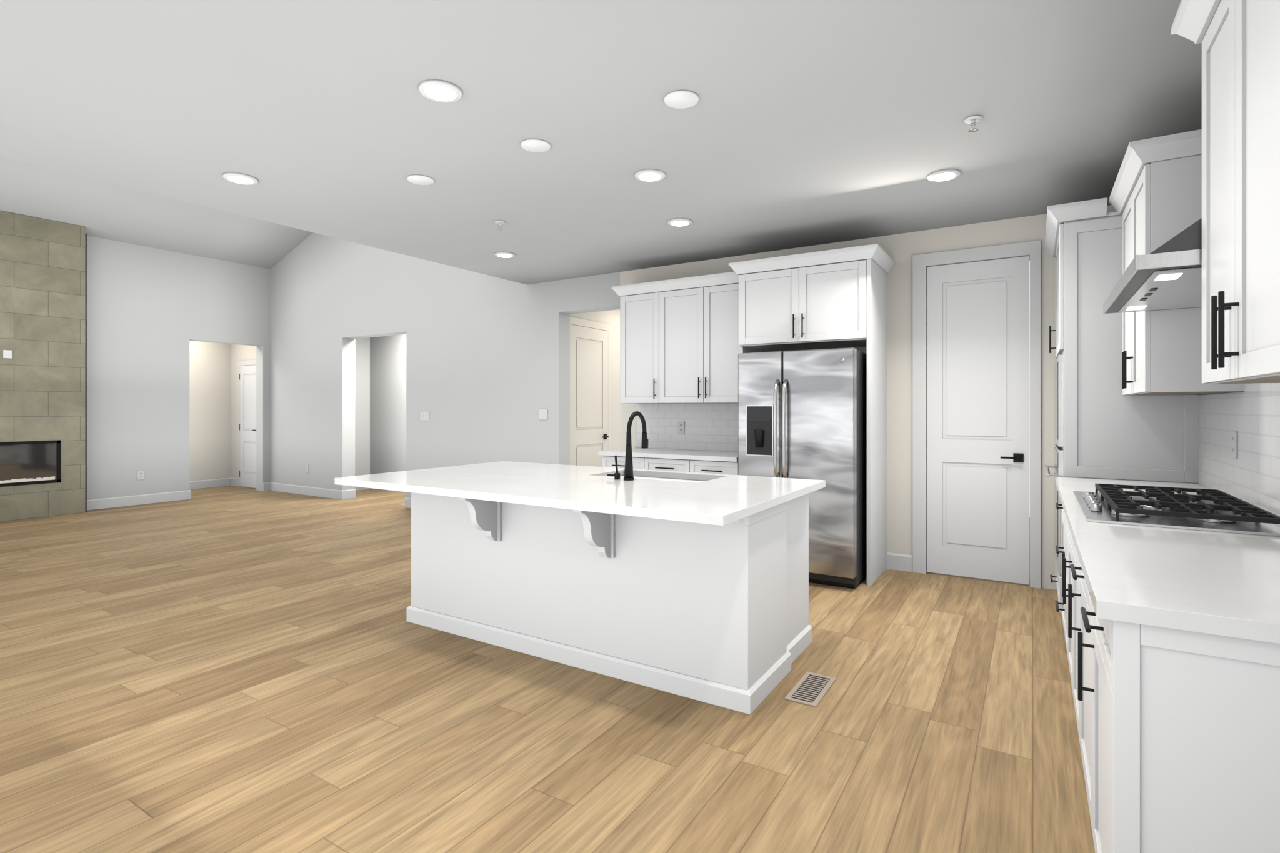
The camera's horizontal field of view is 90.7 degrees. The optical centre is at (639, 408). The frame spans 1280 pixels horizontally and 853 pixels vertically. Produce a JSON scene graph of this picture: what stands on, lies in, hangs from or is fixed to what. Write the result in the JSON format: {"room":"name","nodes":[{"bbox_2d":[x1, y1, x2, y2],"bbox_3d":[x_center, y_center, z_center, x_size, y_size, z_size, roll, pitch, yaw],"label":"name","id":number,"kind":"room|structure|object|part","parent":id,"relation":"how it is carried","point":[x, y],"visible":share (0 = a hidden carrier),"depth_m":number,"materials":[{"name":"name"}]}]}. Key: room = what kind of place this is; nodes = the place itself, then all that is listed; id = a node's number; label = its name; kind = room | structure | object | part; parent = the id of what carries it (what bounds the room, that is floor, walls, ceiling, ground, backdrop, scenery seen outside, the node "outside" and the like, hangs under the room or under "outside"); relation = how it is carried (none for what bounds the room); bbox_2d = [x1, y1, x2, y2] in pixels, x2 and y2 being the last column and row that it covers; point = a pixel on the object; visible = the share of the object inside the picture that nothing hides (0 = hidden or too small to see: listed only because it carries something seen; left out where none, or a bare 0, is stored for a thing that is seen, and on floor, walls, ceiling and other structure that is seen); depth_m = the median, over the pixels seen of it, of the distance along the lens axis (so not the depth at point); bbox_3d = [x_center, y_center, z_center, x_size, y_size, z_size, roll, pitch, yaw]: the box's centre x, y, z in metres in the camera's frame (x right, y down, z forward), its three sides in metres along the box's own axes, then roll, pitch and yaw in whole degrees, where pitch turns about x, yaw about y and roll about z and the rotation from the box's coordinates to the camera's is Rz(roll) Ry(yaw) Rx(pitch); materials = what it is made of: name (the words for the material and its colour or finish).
{"room":"open-plan kitchen","nodes":[
{"label":"open-plan kitchen","id":0,"kind":"room"},
{"bbox_2d":[0,156,313,269],"bbox_3d":[-5.903,-3.277,5.137,5.750,2.230,8.900,0,0,32],"label":"ceiling","id":1,"kind":"structure","parent":0,"point":[107,210],"depth_m":8.17,"materials":[{"name":"paint"}]},
{"bbox_2d":[86,235,270,499],"bbox_3d":[-8.261,-1.280,6.601,0.200,5.200,8.500,0,0,32],"label":"wall","id":2,"kind":"structure","parent":0,"point":[145,305],"depth_m":8.80,"materials":[{"name":"paint"}]},
{"bbox_2d":[137,470,144,479],"bbox_3d":[-6.850,0.920,8.675,0.008,0.118,0.075,0,0,32],"label":"outlet","id":3,"kind":"object","parent":2,"relation":"attached to","point":[140,474],"visible":1,"depth_m":8.67,"materials":[{"name":"white plastic"}]},
{"bbox_2d":[189,340,256,488],"bbox_3d":[-6.988,-0.102,9.931,1.150,2.843,1.900,0,0,32],"label":"wall","id":4,"kind":"structure","parent":0,"point":[213,366],"depth_m":10.57,"materials":[{"name":"paint"}]},
{"bbox_2d":[237,359,256,486],"bbox_3d":[-6.459,0.260,10.478,0.810,2.120,0.010,0,0,32],"label":"door frame","id":5,"kind":"structure","parent":4,"relation":"attached to","point":[246,362],"depth_m":10.66,"materials":[{"name":"white paint"}]},
{"bbox_2d":[239,365,256,488],"bbox_3d":[-6.462,0.300,10.450,0.685,2.020,0.060,0,0,32],"label":"hall door","id":6,"kind":"structure","parent":4,"relation":"in","point":[247,375],"depth_m":10.50,"materials":[{"name":"white paint"}]},
{"bbox_2d":[355,334,406,490],"bbox_3d":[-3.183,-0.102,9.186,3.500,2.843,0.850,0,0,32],"label":"doorway","id":7,"kind":"structure","parent":0,"point":[380,362],"depth_m":10.15,"materials":[{"name":"paint"}]},
{"bbox_2d":[0,485,1094,852],"bbox_3d":[-3.564,1.350,5.568,14.070,0.060,12.300,0,0,32],"label":"floor","id":8,"kind":"structure","parent":0,"point":[228,669],"depth_m":2.73,"materials":[{"name":"wood"}]},
{"bbox_2d":[0,210,86,521],"bbox_3d":[-7.649,-0.489,7.199,0.204,3.618,2.062,0,0,32],"label":"fireplace","id":9,"kind":"object","parent":8,"relation":"on","point":[43,262],"visible":1,"depth_m":7.66,"materials":[{"name":"tile"}]},
{"bbox_2d":[334,461,825,714],"bbox_3d":[-0.367,0.863,3.621,2.465,0.914,1.385,0,0,32],"label":"kitchen island","id":10,"kind":"object","parent":8,"relation":"on","point":[694,585],"visible":0.99,"depth_m":3.15,"materials":[{"name":"white wood"}]},
{"bbox_2d":[607,411,648,480],"bbox_3d":[-0.060,0.211,3.677,0.162,0.388,0.235,0,0,32],"label":"faucet","id":11,"kind":"object","parent":10,"relation":"on","point":[629,475],"visible":1,"depth_m":3.57,"materials":[{"name":"black metal"}]},
{"bbox_2d":[598,447,738,474],"bbox_3d":[0.370,0.863,5.862,1.403,0.914,0.646,0,0,32],"label":"base cabinet","id":12,"kind":"object","parent":8,"relation":"on","point":[710,462],"visible":0.31,"depth_m":5.60,"materials":[{"name":"white wood"}]},
{"bbox_2d":[738,348,866,588],"bbox_3d":[1.349,0.444,5.070,0.893,1.751,0.901,0,0,32],"label":"refrigerator","id":13,"kind":"object","parent":8,"relation":"on","point":[802,414],"visible":0.82,"depth_m":4.68,"materials":[{"name":"grey metal"}]},
{"bbox_3d":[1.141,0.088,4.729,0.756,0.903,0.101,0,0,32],"label":"handle","id":14,"kind":"part","parent":13,"relation":"part of","materials":[{"name":"silver metal"}]},
{"bbox_2d":[784,671,836,707],"bbox_3d":[0.806,1.315,2.972,0.143,0.009,0.340,0,0,32],"label":"floor vent","id":15,"kind":"object","parent":8,"relation":"in","point":[812,687],"visible":1,"depth_m":2.95,"materials":[{"name":"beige metal"}]},
{"bbox_2d":[728,243,894,586],"bbox_3d":[1.409,0.060,5.202,1.179,2.520,0.670,0,0,32],"label":"surround","id":16,"kind":"object","parent":8,"relation":"on","point":[837,298],"visible":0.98,"depth_m":4.94,"materials":[{"name":"white wood"}]},
{"bbox_2d":[1044,197,1199,628],"bbox_3d":[2.974,0.065,3.994,0.697,2.510,1.072,0,0,32],"label":"oven tower","id":17,"kind":"object","parent":8,"relation":"on","point":[1100,432],"visible":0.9,"depth_m":3.65,"materials":[{"name":"white wood"}]},
{"bbox_2d":[1055,476,1279,852],"bbox_3d":[1.989,0.863,2.373,0.661,0.914,2.841,0,0,32],"label":"base cabinet","id":18,"kind":"object","parent":8,"relation":"on","point":[1172,635],"visible":1,"depth_m":1.31,"materials":[{"name":"white wood"}]},
{"bbox_2d":[1073,483,1279,536],"bbox_3d":[2.066,0.379,2.507,0.535,0.052,0.910,0,0,32],"label":"cooktop","id":19,"kind":"object","parent":18,"relation":"in","point":[1210,510],"visible":1,"depth_m":2.30,"materials":[{"name":"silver metal"}]},
{"bbox_2d":[570,309,619,449],"bbox_3d":[0.295,-0.102,8.057,1.400,2.843,2.600,0,0,32],"label":"wall","id":20,"kind":"structure","parent":0,"point":[612,317],"depth_m":8.19,"materials":[{"name":"paint"}]},
{"bbox_2d":[570,324,608,466],"bbox_3d":[-0.601,0.165,7.692,0.060,2.290,0.805,0,0,32],"label":"hall door","id":21,"kind":"structure","parent":20,"relation":"in","point":[589,347],"depth_m":7.70,"materials":[{"name":"white paint"}]},
{"bbox_2d":[570,316,611,449],"bbox_3d":[-0.620,0.125,7.712,0.010,2.390,0.970,0,0,32],"label":"door frame","id":22,"kind":"structure","parent":20,"relation":"attached to","point":[573,320],"depth_m":8.07,"materials":[{"name":"white paint"}]},
{"bbox_2d":[0,0,1201,284],"bbox_3d":[-1.031,-2.651,2.112,5.920,2.457,8.900,0,0,32],"label":"ceiling","id":23,"kind":"structure","parent":0,"point":[812,122],"depth_m":3.06,"materials":[{"name":"paint"}]},
{"bbox_2d":[221,172,258,184],"bbox_3d":[-2.469,-1.416,3.909,0.196,0.014,0.196,0,0,32],"label":"recessed light","id":24,"kind":"object","parent":23,"relation":"in","point":[234,177],"visible":1,"depth_m":3.89,"materials":[{"name":"white plastic"}]},
{"bbox_2d":[406,174,434,184],"bbox_3d":[-1.363,-1.418,3.931,0.164,0.008,0.164,0,0,32],"label":"ceiling plate","id":25,"kind":"object","parent":23,"relation":"attached to","point":[415,179],"visible":1,"depth_m":3.91,"materials":[{"name":"white plastic"}]},
{"bbox_2d":[417,79,463,103],"bbox_3d":[-0.893,-1.416,2.832,0.196,0.014,0.196,0,0,32],"label":"recessed light","id":26,"kind":"object","parent":23,"relation":"in","point":[435,90],"visible":1,"depth_m":2.81,"materials":[{"name":"white plastic"}]},
{"bbox_2d":[494,220,504,230],"bbox_3d":[-1.069,-1.393,4.827,0.080,0.058,0.080,0,0,32],"label":"sprinkler","id":27,"kind":"object","parent":23,"relation":"attached to","point":[500,222],"visible":1,"depth_m":4.82,"materials":[{"name":"white metal"}]},
{"bbox_2d":[494,251,515,258],"bbox_3d":[-1.249,-1.416,5.846,0.196,0.014,0.196,0,0,32],"label":"recessed light","id":28,"kind":"object","parent":23,"relation":"in","point":[500,254],"visible":1,"depth_m":5.81,"materials":[{"name":"white plastic"}]},
{"bbox_2d":[520,138,551,152],"bbox_3d":[-0.564,-1.418,3.418,0.164,0.008,0.164,0,0,32],"label":"ceiling plate","id":29,"kind":"object","parent":23,"relation":"attached to","point":[531,145],"visible":1,"depth_m":3.40,"materials":[{"name":"white plastic"}]},
{"bbox_2d":[633,168,666,182],"bbox_3d":[0.061,-1.416,3.857,0.196,0.014,0.196,0,0,32],"label":"recessed light","id":30,"kind":"object","parent":23,"relation":"in","point":[649,175],"visible":1,"depth_m":3.83,"materials":[{"name":"white plastic"}]},
{"bbox_2d":[667,218,693,226],"bbox_3d":[0.306,-1.416,4.827,0.196,0.014,0.196,0,0,32],"label":"recessed light","id":31,"kind":"object","parent":23,"relation":"in","point":[677,222],"visible":1,"depth_m":4.80,"materials":[{"name":"white plastic"}]},
{"bbox_2d":[663,90,699,108],"bbox_3d":[0.190,-1.418,2.907,0.164,0.008,0.164,0,0,32],"label":"ceiling plate","id":32,"kind":"object","parent":23,"relation":"attached to","point":[679,99],"visible":1,"depth_m":2.89,"materials":[{"name":"white plastic"}]},
{"bbox_2d":[926,168,961,181],"bbox_3d":[1.853,-1.416,3.857,0.196,0.014,0.196,0,0,32],"label":"recessed light","id":33,"kind":"object","parent":23,"relation":"in","point":[945,175],"visible":1,"depth_m":3.83,"materials":[{"name":"white plastic"}]},
{"bbox_2d":[964,115,982,132],"bbox_3d":[1.638,-1.393,3.108,0.080,0.058,0.080,0,0,32],"label":"sprinkler","id":34,"kind":"object","parent":23,"relation":"attached to","point":[972,120],"visible":1,"depth_m":3.10,"materials":[{"name":"white metal"}]},
{"bbox_2d":[270,205,1116,589],"bbox_3d":[-1.136,-1.280,7.298,11.570,5.200,0.200,0,0,32],"label":"wall","id":35,"kind":"structure","parent":0,"point":[485,353],"depth_m":7.72,"materials":[{"name":"paint"}]},
{"bbox_2d":[305,465,308,472],"bbox_3d":[-5.061,0.920,9.611,0.075,0.118,0.008,0,0,32],"label":"outlet","id":36,"kind":"object","parent":35,"relation":"attached to","point":[307,466],"visible":1,"depth_m":9.61,"materials":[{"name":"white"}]},
{"bbox_2d":[420,411,429,420],"bbox_3d":[-2.793,0.100,8.203,0.165,0.118,0.008,0,0,32],"label":"wall switch","id":37,"kind":"object","parent":35,"relation":"attached to","point":[424,415],"visible":1,"depth_m":8.20,"materials":[{"name":"white plastic"}]},
{"bbox_2d":[86,477,912,571],"bbox_3d":[-2.443,1.254,8.454,10.894,0.132,3.550,0,0,18],"label":"baseboard","id":38,"kind":"structure","parent":35,"relation":"attached to","point":[899,562],"depth_m":9.04,"materials":[{"name":"white paint"}]},
{"bbox_2d":[538,409,547,419],"bbox_3d":[-1.094,0.070,7.148,0.120,0.118,0.008,0,0,32],"label":"wall switch","id":39,"kind":"object","parent":35,"relation":"attached to","point":[542,413],"visible":1,"depth_m":7.14,"materials":[{"name":"white plastic"}]},
{"bbox_2d":[611,271,740,403],"bbox_3d":[0.428,-0.619,5.977,1.425,1.142,0.390,0,0,32],"label":"upper cabinet","id":40,"kind":"object","parent":35,"relation":"attached to","point":[679,337],"visible":0.91,"depth_m":5.86,"materials":[{"name":"white wood"}]},
{"bbox_2d":[637,403,738,451],"bbox_3d":[0.555,0.179,6.122,1.363,0.453,0.009,0,0,32],"label":"backsplash","id":41,"kind":"structure","parent":35,"relation":"attached to","point":[709,426],"depth_m":6.14,"materials":[{"name":"tile"}]},
{"bbox_2d":[677,421,684,433],"bbox_3d":[0.404,0.190,6.205,0.075,0.118,0.008,0,0,32],"label":"outlet","id":42,"kind":"object","parent":41,"relation":"attached to","point":[680,425],"visible":1,"depth_m":6.20,"materials":[{"name":"white plastic"}]},
{"bbox_2d":[912,240,1040,588],"bbox_3d":[2.622,0.045,4.952,0.870,2.550,0.220,0,0,32],"label":"door frame","id":43,"kind":"structure","parent":35,"relation":"attached to","point":[1032,249],"depth_m":4.96,"materials":[{"name":"white paint"}]},
{"bbox_2d":[926,256,1029,584],"bbox_3d":[2.585,0.089,4.865,0.698,2.437,0.085,0,0,32],"label":"pantry door","id":44,"kind":"structure","parent":35,"relation":"in","point":[978,312],"depth_m":4.87,"materials":[{"name":"white paint"}]},
{"bbox_2d":[1202,391,1244,394],"bbox_3d":[1.399,-1.280,0.603,0.200,5.200,8.500,0,0,32],"label":"wall","id":45,"kind":"structure","parent":0,"point":[1242,391],"depth_m":3.01,"materials":[{"name":"paint"}]},
{"bbox_2d":[1103,218,1201,313],"bbox_3d":[2.055,-0.925,2.320,0.492,0.992,1.091,0,0,32],"label":"range hood","id":46,"kind":"object","parent":45,"relation":"attached to","point":[1169,277],"visible":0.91,"depth_m":2.14,"materials":[{"name":"grey metal"}]},
{"bbox_2d":[1108,129,1244,395],"bbox_3d":[2.603,-0.631,3.115,0.400,1.118,0.933,0,0,32],"label":"upper cabinet","id":47,"kind":"object","parent":45,"relation":"attached to","point":[1157,190],"visible":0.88,"depth_m":2.81,"materials":[{"name":"white wood"}]},
{"bbox_2d":[1171,0,1279,384],"bbox_3d":[1.590,-0.631,1.484,0.400,1.118,0.922,0,0,32],"label":"upper cabinet","id":48,"kind":"object","parent":45,"relation":"attached to","point":[1240,39],"visible":1,"depth_m":1.56,"materials":[{"name":"white wood"}]},
{"bbox_2d":[1198,389,1279,516],"bbox_3d":[2.275,0.168,2.216,0.008,0.474,2.806,0,0,32],"label":"backsplash","id":49,"kind":"structure","parent":45,"relation":"attached to","point":[1253,478],"depth_m":2.68,"materials":[{"name":"tile"}]},
{"bbox_2d":[1231,430,1237,458],"bbox_3d":[2.619,0.160,2.788,0.008,0.118,0.075,0,0,32],"label":"outlet","id":50,"kind":"object","parent":49,"relation":"attached to","point":[1234,434],"visible":1,"depth_m":2.77,"materials":[{"name":"white plastic"}]},
{"bbox_2d":[1244,383,1279,391],"bbox_3d":[2.261,-0.249,2.194,0.008,0.360,1.112,0,0,32],"label":"backsplash","id":51,"kind":"structure","parent":45,"relation":"attached to","point":[1254,387],"depth_m":2.47,"materials":[{"name":"tile"}]}
]}

